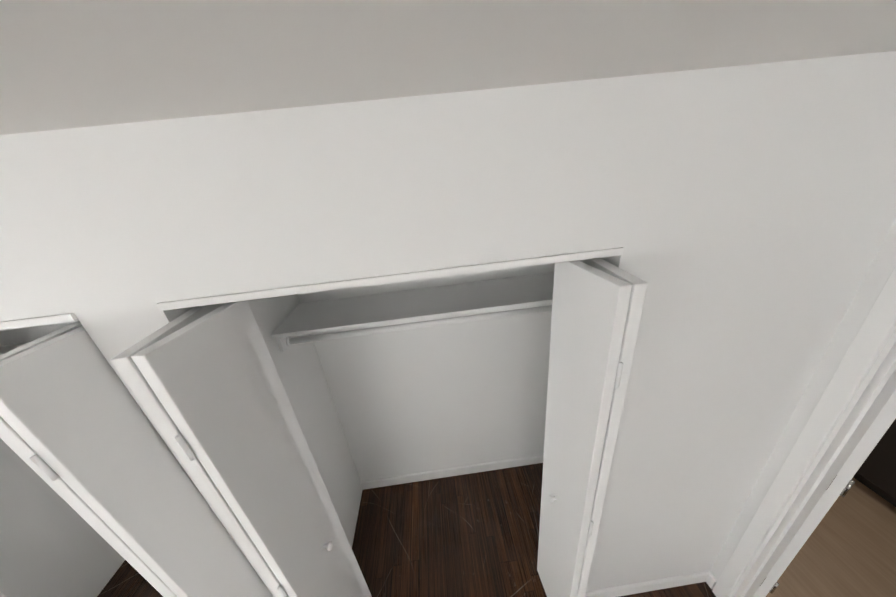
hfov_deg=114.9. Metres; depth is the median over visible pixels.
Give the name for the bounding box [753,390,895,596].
bathroom door
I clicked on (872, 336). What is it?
door frame
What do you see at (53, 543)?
wall
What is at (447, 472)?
baseboard
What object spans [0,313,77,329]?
trim
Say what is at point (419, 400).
wall
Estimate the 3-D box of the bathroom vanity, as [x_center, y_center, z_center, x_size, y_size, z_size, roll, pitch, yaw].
[3.030,0.920,1.673,0.488,0.955,1.250,-7,24,-2]
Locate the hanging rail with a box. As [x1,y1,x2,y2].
[286,305,551,345]
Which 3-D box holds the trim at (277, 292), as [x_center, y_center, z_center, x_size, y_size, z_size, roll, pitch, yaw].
[-0.136,-0.063,0.812,1.240,0.042,0.100,-7,24,-2]
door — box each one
[0,321,273,596]
[110,300,371,596]
[537,258,647,596]
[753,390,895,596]
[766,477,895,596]
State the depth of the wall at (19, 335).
1.50 m
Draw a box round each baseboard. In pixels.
[360,454,543,489]
[585,571,710,596]
[706,571,716,588]
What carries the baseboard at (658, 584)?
attached to the wall at (761, 216)
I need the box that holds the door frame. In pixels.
[712,265,895,596]
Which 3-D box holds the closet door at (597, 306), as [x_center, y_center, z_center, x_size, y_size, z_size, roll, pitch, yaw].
[0.507,0.808,1.212,0.138,2.025,0.310,-7,24,-2]
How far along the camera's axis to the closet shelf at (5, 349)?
1.48 m
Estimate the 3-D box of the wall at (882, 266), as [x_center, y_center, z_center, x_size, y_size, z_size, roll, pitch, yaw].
[1.339,0.064,2.173,0.120,2.440,2.430,-7,24,-2]
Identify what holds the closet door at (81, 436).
in the wall at (761, 216)
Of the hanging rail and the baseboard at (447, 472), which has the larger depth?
the baseboard at (447, 472)
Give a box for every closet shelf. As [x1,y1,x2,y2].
[0,343,26,354]
[271,272,553,350]
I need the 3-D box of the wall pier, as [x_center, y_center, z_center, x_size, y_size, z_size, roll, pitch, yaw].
[-0.778,0.754,1.127,0.210,2.440,0.120,-7,24,-2]
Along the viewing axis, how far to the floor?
1.95 m
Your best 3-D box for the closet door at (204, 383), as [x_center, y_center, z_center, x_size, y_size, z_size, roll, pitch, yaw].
[-0.561,0.958,1.128,0.149,2.025,0.310,-7,24,-2]
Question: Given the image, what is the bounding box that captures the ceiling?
[0,0,895,134]
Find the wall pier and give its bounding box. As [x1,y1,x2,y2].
[0,129,275,596]
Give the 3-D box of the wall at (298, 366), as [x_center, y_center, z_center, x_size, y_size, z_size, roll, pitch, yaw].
[-0.810,0.586,1.510,0.060,2.440,0.720,-7,24,-2]
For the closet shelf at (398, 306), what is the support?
attached to the wall at (419, 400)
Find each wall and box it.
[0,51,895,591]
[0,320,78,345]
[0,438,124,596]
[216,294,361,547]
[297,263,554,480]
[710,219,895,595]
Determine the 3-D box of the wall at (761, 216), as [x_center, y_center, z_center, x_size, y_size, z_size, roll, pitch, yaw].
[-0.375,0.704,1.144,3.523,2.440,0.120,-7,24,-2]
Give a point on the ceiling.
(66, 64)
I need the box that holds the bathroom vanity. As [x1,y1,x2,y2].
[853,419,895,506]
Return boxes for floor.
[97,463,715,596]
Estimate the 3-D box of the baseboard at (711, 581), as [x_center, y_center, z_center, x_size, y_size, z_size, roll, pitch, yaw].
[1.485,1.591,1.619,0.013,0.085,0.045,-7,24,-2]
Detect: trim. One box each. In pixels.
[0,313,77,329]
[156,247,623,310]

